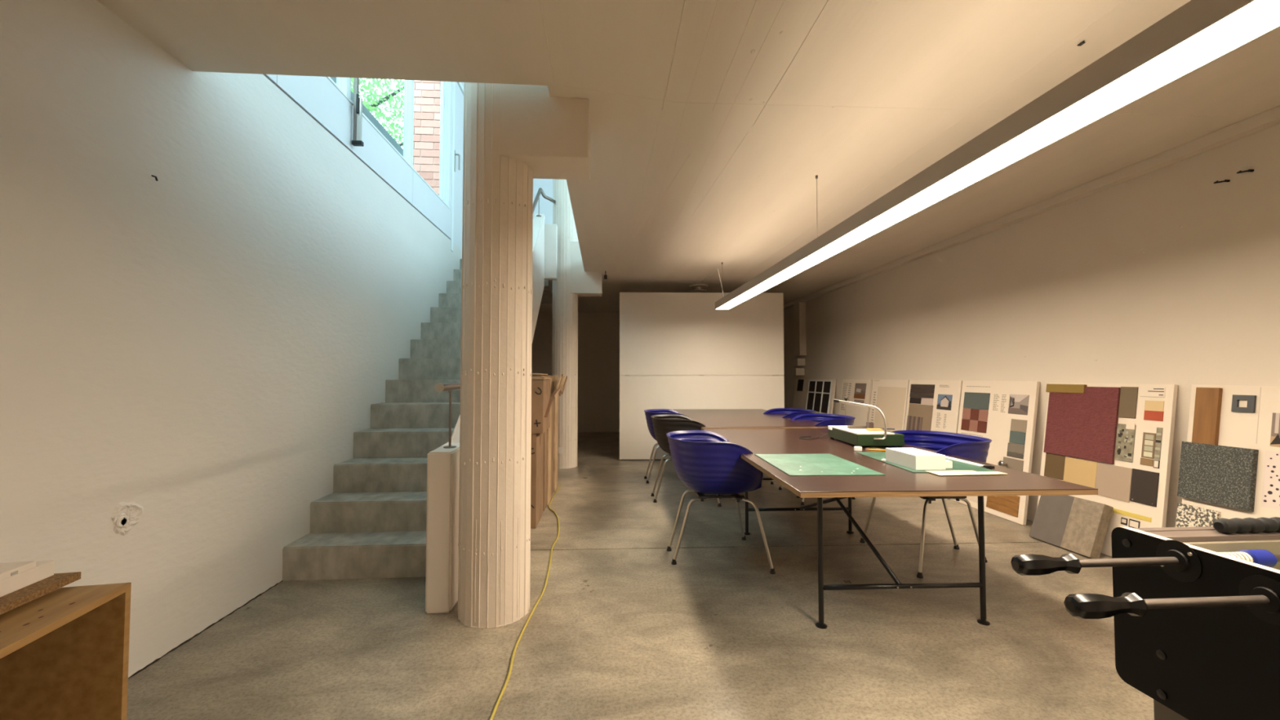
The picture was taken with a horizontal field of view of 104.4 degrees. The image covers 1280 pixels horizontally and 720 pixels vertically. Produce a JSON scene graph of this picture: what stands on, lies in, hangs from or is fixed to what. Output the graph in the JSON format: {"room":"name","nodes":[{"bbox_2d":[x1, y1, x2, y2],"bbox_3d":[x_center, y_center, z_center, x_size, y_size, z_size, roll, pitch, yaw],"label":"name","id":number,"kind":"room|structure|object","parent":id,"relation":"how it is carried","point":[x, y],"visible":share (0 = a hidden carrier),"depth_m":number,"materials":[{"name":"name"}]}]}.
{"room":"design studio","nodes":[
{"label":"design studio","id":0,"kind":"room"},
{"bbox_2d":[0,0,464,677],"bbox_3d":[-2.240,-1.346,3.725,0.262,5.300,13.650,0,-2,-4],"label":"wall","id":1,"kind":"structure","parent":0,"point":[201,346],"depth_m":2.16,"materials":[{"name":"paint"}]},
{"bbox_2d":[111,501,143,535],"bbox_3d":[-1.994,0.615,1.941,0.014,0.134,0.134,0,-2,-4],"label":"plaster patch","id":2,"kind":"object","parent":1,"relation":"attached to","point":[125,515],"visible":1,"depth_m":1.93,"materials":[{"name":"white paint"}]},
{"bbox_2d":[328,76,348,97],"bbox_3d":[-2.064,-2.832,2.441,0.068,1.815,2.365,0,-2,-4],"label":"window","id":3,"kind":"structure","parent":1,"relation":"in","point":[341,82],"depth_m":3.57,"materials":[{"name":"white"}]},
{"bbox_2d":[349,77,413,165],"bbox_3d":[-2.188,-2.773,4.218,0.068,1.815,1.160,0,-2,-4],"label":"window","id":4,"kind":"structure","parent":1,"relation":"in","point":[407,122],"depth_m":4.76,"materials":[{"name":"white"}]},
{"bbox_2d":[351,77,364,146],"bbox_3d":[-2.071,-2.584,3.660,0.085,2.030,0.045,0,-2,-4],"label":"guide","id":5,"kind":"object","parent":4,"relation":"attached to","point":[357,102],"visible":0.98,"depth_m":3.63,"materials":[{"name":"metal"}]},
{"bbox_2d":[412,80,448,204],"bbox_3d":[-2.268,-2.735,5.352,0.068,1.815,1.075,0,-2,-4],"label":"window","id":6,"kind":"structure","parent":1,"relation":"in","point":[444,100],"depth_m":5.82,"materials":[{"name":"white"}]},
{"bbox_2d":[449,81,463,251],"bbox_3d":[-2.345,-2.428,6.537,0.180,2.250,1.060,0,-2,-4],"label":"door","id":7,"kind":"structure","parent":1,"relation":"in","point":[458,88],"depth_m":6.27,"materials":[{"name":"white"}]},
{"bbox_2d":[533,178,552,223],"bbox_3d":[0.155,-2.535,8.571,5.710,2.600,0.200,0,-2,-4],"label":"wall","id":8,"kind":"structure","parent":0,"point":[546,184],"depth_m":8.35,"materials":[{"name":"white paint"}]},
{"bbox_2d":[531,311,619,432],"bbox_3d":[0.037,0.191,10.778,5.795,2.700,0.200,0,-2,-4],"label":"wall","id":9,"kind":"structure","parent":0,"point":[598,333],"depth_m":10.60,"materials":[{"name":"paint"}]},
{"bbox_2d":[126,431,1154,719],"bbox_3d":[0.494,1.356,3.826,5.845,0.106,14.050,0,-2,-4],"label":"floor","id":10,"kind":"structure","parent":0,"point":[617,630],"depth_m":2.27,"materials":[{"name":"concrete"}]},
{"bbox_2d":[0,582,131,719],"bbox_3d":[-1.674,0.950,1.036,0.355,0.531,1.000,0,-2,-12],"label":"wooden cabinet","id":11,"kind":"object","parent":10,"relation":"on","point":[64,651],"visible":1,"depth_m":1.51,"materials":[{"name":"brown wood"}]},
{"bbox_2d":[0,571,80,614],"bbox_3d":[-1.754,0.668,1.090,0.198,0.036,0.922,0,-2,-12],"label":"board","id":12,"kind":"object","parent":11,"relation":"on","point":[9,602],"depth_m":1.43,"materials":[{"name":"brown wood"}]},
{"bbox_2d":[0,560,54,596],"bbox_3d":[-1.784,0.602,1.099,0.137,0.096,0.868,0,-2,-12],"label":"model","id":13,"kind":"object","parent":12,"relation":"on","point":[14,576],"visible":1,"depth_m":1.45},
{"bbox_2d":[282,213,557,613],"bbox_3d":[-1.617,-0.256,5.375,1.240,3.230,5.775,0,-2,-4],"label":"staircase","id":14,"kind":"structure","parent":10,"relation":"on","point":[392,509],"depth_m":3.25,"materials":[{"name":"concrete"}]},
{"bbox_2d":[434,187,555,448],"bbox_3d":[-1.068,-0.862,4.530,0.220,2.785,4.017,0,-2,-4],"label":"handrail","id":15,"kind":"object","parent":14,"relation":"on","point":[450,387],"visible":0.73,"depth_m":2.66,"materials":[{"name":"metal"}]},
{"bbox_2d":[457,82,590,628],"bbox_3d":[-0.587,-1.384,2.604,0.645,5.300,0.353,0,-2,-4],"label":"column","id":16,"kind":"structure","parent":10,"relation":"on","point":[515,135],"depth_m":2.41,"materials":[{"name":"paint"}]},
{"bbox_2d":[489,484,561,719],"bbox_3d":[-0.637,1.287,3.349,0.142,0.011,4.151,0,-2,-6],"label":"cable","id":17,"kind":"object","parent":10,"relation":"on","point":[554,512],"visible":1,"depth_m":2.31,"materials":[{"name":"yellow plastic"}]},
{"bbox_2d":[530,433,543,528],"bbox_3d":[-0.935,0.949,4.085,0.226,0.734,0.461,0,-2,-4],"label":"cardboard box","id":18,"kind":"object","parent":10,"relation":"on","point":[537,439],"visible":0.44,"depth_m":3.90,"materials":[{"name":"brown cardboard"}]},
{"bbox_2d":[531,380,550,433],"bbox_3d":[-0.909,0.374,4.106,0.280,0.416,0.501,0,-2,-4],"label":"cardboard box","id":19,"kind":"object","parent":18,"relation":"on","point":[540,389],"visible":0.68,"depth_m":3.87,"materials":[{"name":"brown cardboard"}]},
{"bbox_2d":[531,373,551,380],"bbox_3d":[-0.909,0.135,4.165,0.266,0.065,0.480,0,-2,-4],"label":"carton","id":20,"kind":"object","parent":19,"relation":"on","point":[534,377],"visible":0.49,"depth_m":3.93,"materials":[{"name":"cardboard"}]},
{"bbox_2d":[544,373,567,417],"bbox_3d":[-0.774,0.302,4.585,0.055,0.348,1.274,0,-2,-1],"label":"bundle","id":21,"kind":"object","parent":19,"relation":"in","point":[561,384],"visible":1,"depth_m":4.75,"materials":[{"name":"wood"}]},
{"bbox_2d":[531,375,558,492],"bbox_3d":[-1.002,0.759,5.231,0.252,1.190,0.300,0,-2,-4],"label":"cardboard box","id":22,"kind":"object","parent":10,"relation":"on","point":[554,378],"visible":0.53,"depth_m":5.12,"materials":[{"name":"brown cardboard"}]},
{"bbox_2d":[542,430,546,511],"bbox_3d":[-0.957,0.768,4.441,0.232,1.120,0.160,0,-2,-4],"label":"cardboard box","id":23,"kind":"object","parent":10,"relation":"on","point":[544,493],"visible":0.2,"depth_m":4.39,"materials":[{"name":"brown cardboard"}]},
{"bbox_2d":[546,377,551,506],"bbox_3d":[-0.967,0.750,4.662,0.244,1.170,0.240,0,-2,-4],"label":"cardboard box","id":24,"kind":"object","parent":10,"relation":"on","point":[548,430],"visible":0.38,"depth_m":4.60,"materials":[{"name":"brown cardboard"}]},
{"bbox_2d":[551,381,553,496],"bbox_3d":[-0.990,0.779,4.930,0.236,1.130,0.260,0,-2,-4],"label":"cardboard box","id":25,"kind":"object","parent":10,"relation":"on","point":[552,413],"visible":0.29,"depth_m":4.95,"materials":[{"name":"brown cardboard"}]},
{"bbox_2d":[557,444,558,480],"bbox_3d":[-1.033,0.814,5.517,0.232,1.100,0.240,0,-2,-4],"label":"cardboard box","id":26,"kind":"object","parent":10,"relation":"on","point":[557,444],"visible":0.08,"depth_m":5.60,"materials":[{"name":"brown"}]},
{"bbox_2d":[551,178,602,468],"bbox_3d":[-0.837,-1.248,6.643,0.662,5.300,0.346,0,-2,-4],"label":"column","id":27,"kind":"structure","parent":10,"relation":"on","point":[573,282],"depth_m":6.48,"materials":[{"name":"paint"}]},
{"bbox_2d":[558,447,562,453],"bbox_3d":[-1.034,1.164,6.378,0.070,0.080,0.016,0,-2,-4],"label":"wall plate","id":28,"kind":"object","parent":27,"relation":"attached to","point":[560,449],"visible":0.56,"depth_m":6.37,"materials":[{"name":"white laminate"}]},
{"bbox_2d":[644,408,688,483],"bbox_3d":[0.355,0.975,5.669,0.612,0.790,0.666,0,-2,-5],"label":"shell chair","id":29,"kind":"object","parent":10,"relation":"on","point":[648,413],"visible":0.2,"depth_m":5.54,"materials":[{"name":"blue plastic"}]},
{"bbox_2d":[650,413,721,506],"bbox_3d":[0.414,0.947,4.822,0.612,0.790,0.666,0,-2,-4],"label":"shell chair","id":30,"kind":"object","parent":10,"relation":"on","point":[663,424],"visible":0.37,"depth_m":4.61,"materials":[{"name":"black plastic"}]},
{"bbox_2d":[619,292,784,460],"bbox_3d":[0.882,0.228,7.136,2.350,2.382,0.140,0,-2,-1],"label":"wall","id":31,"kind":"structure","parent":10,"relation":"on","point":[677,351],"depth_m":7.08,"materials":[{"name":"white paint"}]},
{"bbox_2d":[666,430,775,574],"bbox_3d":[0.487,0.895,3.284,0.612,0.790,0.666,0,-2,-4],"label":"shell chair","id":32,"kind":"object","parent":10,"relation":"on","point":[704,464],"visible":1,"depth_m":3.04,"materials":[{"name":"blue plastic"}]},
{"bbox_2d":[673,408,827,498],"bbox_3d":[1.133,1.009,5.717,1.250,0.725,2.440,0,-2,-2],"label":"work table","id":33,"kind":"object","parent":10,"relation":"on","point":[710,418],"visible":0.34,"depth_m":5.21,"materials":[{"name":"brown wood"}]},
{"bbox_2d":[763,408,815,484],"bbox_3d":[1.707,0.980,5.803,0.612,0.790,0.666,0,-2,-6],"label":"shell chair","id":34,"kind":"object","parent":10,"relation":"on","point":[789,412],"visible":0.05,"depth_m":6.08,"materials":[{"name":"blue plastic"}]},
{"bbox_2d":[792,378,836,413],"bbox_3d":[2.822,0.884,8.227,0.175,1.141,1.530,0,-2,-4],"label":"board","id":35,"kind":"object","parent":10,"relation":"on","point":[817,395],"visible":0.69,"depth_m":8.07,"materials":[{"name":"grey paper"}]},
{"bbox_2d":[796,379,804,391],"bbox_3d":[2.833,0.446,8.774,0.002,0.205,0.250,8,-2,-4],"label":"picture","id":36,"kind":"object","parent":35,"relation":"attached to","point":[800,384],"depth_m":8.77},
{"bbox_2d":[805,379,832,413],"bbox_3d":[2.858,0.584,7.969,0.084,0.528,0.852,0,-2,-4],"label":"picture","id":37,"kind":"object","parent":35,"relation":"attached to","point":[820,392],"depth_m":7.91,"materials":[{"name":"white"}]},
{"bbox_2d":[778,413,855,505],"bbox_3d":[1.770,0.950,4.906,0.612,0.790,0.666,0,-2,-3],"label":"shell chair","id":38,"kind":"object","parent":10,"relation":"on","point":[824,420],"visible":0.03,"depth_m":5.05,"materials":[{"name":"blue plastic"}]},
{"bbox_2d":[839,379,872,426],"bbox_3d":[2.920,0.837,6.831,0.175,1.141,0.770,0,-2,-4],"label":"board","id":39,"kind":"object","parent":10,"relation":"on","point":[859,391],"visible":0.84,"depth_m":6.75,"materials":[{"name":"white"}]},
{"bbox_2d":[853,393,865,399],"bbox_3d":[2.961,0.491,6.705,0.001,0.063,0.290,8,-2,-4],"label":"print","id":40,"kind":"object","parent":39,"relation":"attached to","point":[855,396],"depth_m":6.69},
{"bbox_2d":[854,382,866,398],"bbox_3d":[2.971,0.419,6.708,0.002,0.210,0.290,8,-2,-4],"label":"photo","id":41,"kind":"object","parent":39,"relation":"attached to","point":[858,385],"depth_m":6.72},
{"bbox_2d":[868,379,909,431],"bbox_3d":[2.976,0.810,6.021,0.175,1.141,0.755,0,-2,-4],"label":"board","id":42,"kind":"object","parent":10,"relation":"on","point":[890,396],"visible":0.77,"depth_m":5.97,"materials":[{"name":"beige cardboard"}]},
{"bbox_2d":[701,427,1097,628],"bbox_3d":[1.223,0.927,3.252,1.250,0.724,2.470,0,-2,-2],"label":"work table","id":43,"kind":"object","parent":10,"relation":"on","point":[897,482],"depth_m":2.36,"materials":[{"name":"brown wood"}]},
{"bbox_2d":[799,434,827,439],"bbox_3d":[1.301,0.575,3.763,0.213,0.032,0.126,1,-2,-24],"label":"power cable","id":44,"kind":"object","parent":43,"relation":"on","point":[825,434],"visible":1,"depth_m":3.75,"materials":[{"name":"black rubber"}]},
{"bbox_2d":[755,453,885,475],"bbox_3d":[0.921,0.552,2.654,0.455,0.003,0.635,0,-2,-2],"label":"cutting mat","id":45,"kind":"object","parent":43,"relation":"on","point":[811,464],"visible":1,"depth_m":2.60,"materials":[{"name":"green plastic"}]},
{"bbox_2d":[853,446,862,451],"bbox_3d":[1.370,0.557,3.121,0.048,0.024,0.047,0,-2,-4],"label":"tape roll","id":46,"kind":"object","parent":43,"relation":"on","point":[855,448],"visible":1,"depth_m":3.10,"materials":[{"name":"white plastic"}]},
{"bbox_2d":[827,398,904,448],"bbox_3d":[1.528,0.423,3.487,0.395,0.318,0.561,0,-2,1],"label":"cutter","id":47,"kind":"object","parent":43,"relation":"on","point":[857,437],"visible":0.98,"depth_m":3.26,"materials":[{"name":"green metal"}]},
{"bbox_2d":[847,426,866,428],"bbox_3d":[1.569,0.481,3.553,0.155,0.018,0.035,0,-2,1],"label":"guide","id":48,"kind":"object","parent":47,"relation":"on","point":[848,427],"visible":0.56,"depth_m":3.54,"materials":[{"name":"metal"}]},
{"bbox_2d":[866,422,873,428],"bbox_3d":[1.621,0.465,3.500,0.030,0.046,0.060,0,-2,1],"label":"frame piece","id":49,"kind":"object","parent":47,"relation":"on","point":[868,425],"visible":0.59,"depth_m":3.48,"materials":[{"name":"grey"}]},
{"bbox_2d":[866,428,882,431],"bbox_3d":[1.615,0.479,3.420,0.090,0.012,0.050,0,-2,1],"label":"wood offcut","id":50,"kind":"object","parent":47,"relation":"on","point":[868,429],"visible":1,"depth_m":3.40,"materials":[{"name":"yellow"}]},
{"bbox_2d":[873,427,894,429],"bbox_3d":[1.696,0.483,3.493,0.170,0.010,0.025,0,-2,9],"label":"ruler","id":51,"kind":"object","parent":47,"relation":"on","point":[873,428],"visible":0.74,"depth_m":3.48,"materials":[{"name":"grey"}]},
{"bbox_2d":[865,448,885,450],"bbox_3d":[1.502,0.566,3.130,0.153,0.007,0.008,-1,-2,15],"label":"pencil","id":52,"kind":"object","parent":43,"relation":"on","point":[865,449],"visible":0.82,"depth_m":3.13,"materials":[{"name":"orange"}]},
{"bbox_2d":[865,447,885,449],"bbox_3d":[1.513,0.565,3.158,0.147,0.010,0.012,0,-2,14],"label":"pencil","id":53,"kind":"object","parent":43,"relation":"on","point":[868,447],"visible":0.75,"depth_m":3.16,"materials":[{"name":"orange wood"}]},
{"bbox_2d":[856,452,997,472],"bbox_3d":[1.535,0.555,2.727,0.420,0.003,0.640,0,-2,0],"label":"cutting mat","id":54,"kind":"object","parent":43,"relation":"on","point":[957,465],"visible":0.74,"depth_m":2.55,"materials":[{"name":"green plastic"}]},
{"bbox_2d":[885,447,946,470],"bbox_3d":[1.430,0.513,2.590,0.155,0.072,0.265,0,-2,-4],"label":"foam block","id":55,"kind":"object","parent":54,"relation":"on","point":[912,458],"visible":1,"depth_m":2.49,"materials":[{"name":"white plastic"}]},
{"bbox_2d":[945,459,952,468],"bbox_3d":[1.546,0.529,2.538,0.055,0.036,0.070,0,-2,-4],"label":"foam offcut","id":56,"kind":"object","parent":54,"relation":"on","point":[948,464],"visible":0.29,"depth_m":2.50,"materials":[{"name":"white plastic"}]},
{"bbox_2d":[926,470,1007,475],"bbox_3d":[1.569,0.541,2.388,0.345,0.002,0.110,0,-2,-4],"label":"paper sheet","id":57,"kind":"object","parent":43,"relation":"on","point":[944,472],"visible":1,"depth_m":2.37,"materials":[{"name":"white paper"}]},
{"bbox_2d":[952,457,995,467],"bbox_3d":[1.774,0.549,2.676,0.055,0.012,0.315,0,-2,-4],"label":"knife","id":58,"kind":"object","parent":43,"relation":"on","point":[984,464],"visible":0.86,"depth_m":2.60,"materials":[{"name":"black plastic"}]},
{"bbox_2d":[859,430,991,578],"bbox_3d":[1.904,0.895,3.272,0.612,0.790,0.666,0,-2,-6],"label":"shell chair","id":59,"kind":"object","parent":10,"relation":"on","point":[969,446],"visible":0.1,"depth_m":3.21,"materials":[{"name":"blue plastic"}]},
{"bbox_2d":[903,379,962,433],"bbox_3d":[3.032,0.783,5.216,0.175,1.141,0.830,0,-2,-4],"label":"board","id":60,"kind":"object","parent":10,"relation":"on","point":[931,405],"visible":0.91,"depth_m":5.18,"materials":[{"name":"beige"}]},
{"bbox_2d":[936,404,951,410],"bbox_3d":[3.072,0.480,5.023,0.001,0.046,0.213,8,-2,-4],"label":"print","id":61,"kind":"object","parent":60,"relation":"attached to","point":[940,407],"depth_m":5.02},
{"bbox_2d":[937,394,952,410],"bbox_3d":[3.080,0.426,5.026,0.002,0.155,0.213,8,-2,-4],"label":"photo","id":62,"kind":"object","parent":60,"relation":"attached to","point":[940,396],"depth_m":5.05},
{"bbox_2d":[952,380,1039,525],"bbox_3d":[3.088,0.755,4.371,0.182,1.141,0.833,0,-2,-4],"label":"board","id":63,"kind":"object","parent":10,"relation":"on","point":[1004,413],"visible":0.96,"depth_m":4.22,"materials":[{"name":"grey cardboard"}]},
{"bbox_2d":[1008,407,1027,415],"bbox_3d":[3.138,0.427,4.127,0.001,0.050,0.194,8,-2,-4],"label":"print","id":64,"kind":"object","parent":63,"relation":"attached to","point":[1011,411],"depth_m":4.14},
{"bbox_2d":[1008,395,1029,415],"bbox_3d":[3.147,0.370,4.129,0.002,0.165,0.194,8,-2,-4],"label":"photo","id":65,"kind":"object","parent":63,"relation":"attached to","point":[1024,402],"depth_m":4.10},
{"bbox_2d":[1029,495,1113,559],"bbox_3d":[2.973,1.127,3.444,0.187,0.360,0.440,0,-2,-7],"label":"sample","id":66,"kind":"object","parent":10,"relation":"on","point":[1079,526],"visible":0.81,"depth_m":3.38,"materials":[{"name":"stone"}]},
{"bbox_2d":[1036,382,1177,556],"bbox_3d":[3.157,0.728,3.423,0.174,1.131,0.855,0,-2,-4],"label":"board","id":67,"kind":"object","parent":10,"relation":"on","point":[1116,440],"visible":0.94,"depth_m":3.29,"materials":[{"name":"cardboard"}]},
{"bbox_2d":[1010,516,1279,719],"bbox_3d":[1.425,0.785,0.627,1.165,0.832,1.305,0,-2,-4],"label":"table","id":68,"kind":"object","parent":10,"relation":"on","point":[1195,611],"visible":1,"depth_m":1.10,"materials":[{"name":"black laminate"}]},
{"bbox_2d":[1146,529,1279,542],"bbox_3d":[1.588,0.434,1.232,0.698,0.018,0.045,0,-2,-4],"label":"rim","id":69,"kind":"object","parent":68,"relation":"attached to","point":[1182,535],"depth_m":1.20,"materials":[{"name":"brown laminate"}]},
{"bbox_2d":[1175,384,1279,527],"bbox_3d":[3.222,0.697,2.493,0.174,1.131,0.848,0,-2,-4],"label":"board","id":70,"kind":"object","parent":10,"relation":"on","point":[1229,464],"visible":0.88,"depth_m":2.70,"materials":[{"name":"beige cardboard"}]},
{"bbox_2d":[1270,435,1279,447],"bbox_3d":[3.250,0.413,2.437,0.001,0.052,0.235,8,-2,-4],"label":"print","id":71,"kind":"object","parent":70,"relation":"attached to","point":[1272,437],"depth_m":2.54},
{"bbox_2d":[1271,413,1279,436],"bbox_3d":[3.259,0.354,2.440,0.002,0.173,0.235,8,-2,-4],"label":"photo","id":72,"kind":"object","parent":70,"relation":"attached to","point":[1275,417],"depth_m":2.54,"materials":[{"name":"brown"}]},
{"bbox_2d":[96,0,1279,312],"bbox_3d":[0.544,-1.311,3.918,5.345,0.158,13.650,0,-2,-4],"label":"ceiling","id":73,"kind":"structure","parent":0,"point":[713,123],"depth_m":2.31,"materials":[{"name":"paint"}]},
{"bbox_2d":[689,284,707,292],"bbox_3d":[0.891,-1.083,7.521,0.280,0.085,0.280,0,-2,-4],"label":"smoke detector","id":74,"kind":"object","parent":73,"relation":"attached to","point":[698,287],"visible":1,"depth_m":7.46,"materials":[{"name":"paint"}]},
{"bbox_2d":[700,0,1279,309],"bbox_3d":[1.221,-0.990,3.260,0.171,0.576,8.106,0,-2,-5],"label":"pendant lamp","id":75,"kind":"object","parent":73,"relation":"hanging from","point":[1197,33],"visible":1,"depth_m":1.54,"materials":[{"name":"beige metal"}]},
{"bbox_2d":[715,257,826,309],"bbox_3d":[1.100,-0.661,4.690,0.158,0.008,2.607,0,-2,-5],"label":"diffuser","id":76,"kind":"object","parent":75,"relation":"attached to","point":[797,265],"depth_m":4.20,"materials":[{"name":"white plastic"}]},
{"bbox_2d":[808,0,1279,257],"bbox_3d":[1.321,-0.749,2.076,0.158,0.008,2.607,0,-2,-5],"label":"diffuser","id":77,"kind":"object","parent":75,"relation":"attached to","point":[1236,24],"depth_m":1.48,"materials":[{"name":"white plastic"}]},
{"bbox_2d":[783,123,1279,527],"bbox_3d":[3.308,-0.034,4.069,0.203,2.700,13.650,0,-2,-4],"label":"wall","id":78,"kind":"structure","parent":0,"point":[1170,274],"depth_m":3.49,"materials":[{"name":"paint"}]},
{"bbox_2d":[792,368,804,375],"bbox_3d":[2.801,0.209,8.774,0.160,0.130,0.160,0,-2,-4],"label":"junction box","id":79,"kind":"object","parent":78,"relation":"attached to","point":[796,371],"visible":1,"depth_m":8.70,"materials":[{"name":"paint"}]},
{"bbox_2d":[794,358,804,365],"bbox_3d":[2.812,0.038,8.756,0.140,0.130,0.170,0,-2,-4],"label":"junction box","id":80,"kind":"object","parent":78,"relation":"attached to","point":[797,362],"visible":1,"depth_m":8.67,"materials":[{"name":"paint"}]},
{"bbox_2d":[793,302,806,355],"bbox_3d":[2.823,-0.542,8.766,0.120,0.930,0.250,0,-2,-4],"label":"duct","id":81,"kind":"object","parent":78,"relation":"attached to","point":[799,308],"visible":1,"depth_m":8.65,"materials":[{"name":"metal"}]},
{"bbox_2d":[783,105,1279,309],"bbox_3d":[3.173,-1.207,4.098,0.075,0.066,13.650,0,-2,-4],"label":"ceiling beam","id":82,"kind":"structure","parent":78,"relation":"attached to","point":[1268,118],"depth_m":3.45,"materials":[{"name":"paint"}]},
{"bbox_2d":[1213,179,1230,183],"bbox_3d":[3.289,-1.011,2.809,0.025,0.028,0.061,0,-2,-4],"label":"wall hook","id":83,"kind":"object","parent":78,"relation":"attached to","point":[1224,180],"visible":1,"depth_m":2.79,"materials":[{"name":"black metal"}]},
{"bbox_2d":[1236,168,1253,173],"bbox_3d":[3.296,-1.029,2.705,0.025,0.028,0.061,0,-2,-4],"label":"wall hook","id":84,"kind":"object","parent":78,"relation":"attached to","point":[1249,170],"visible":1,"depth_m":2.69,"materials":[{"name":"black metal"}]},
{"label":"outside","id":85,"kind":"structure","parent":0,"visible":0},
{"bbox_3d":[-8.453,-1.138,5.466,11.890,0.200,20.000,0,-2,-4],"label":"lawn","id":86,"kind":"structure","parent":85,"visible":0},
{"bbox_2d":[329,76,403,156],"bbox_3d":[-3.426,-2.192,5.351,0.200,1.900,8.000,0,-2,-4],"label":"wall","id":87,"kind":"structure","parent":86,"relation":"on","point":[367,113],"depth_m":6.48,"materials":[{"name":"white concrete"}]},
{"bbox_2d":[351,77,404,146],"bbox_3d":[-5.549,-3.747,8.981,4.312,5.381,4.062,1,-2,-31],"label":"tree","id":88,"kind":"object","parent":86,"relation":"on","point":[371,104],"visible":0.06,"depth_m":8.81,"materials":[{"name":"green plant"}]},
{"bbox_2d":[413,80,440,195],"bbox_3d":[-2.683,-2.720,6.367,0.520,3.022,0.312,0,-2,-4],"label":"brick wall","id":89,"kind":"structure","parent":86,"relation":"on","point":[427,94],"depth_m":6.22,"materials":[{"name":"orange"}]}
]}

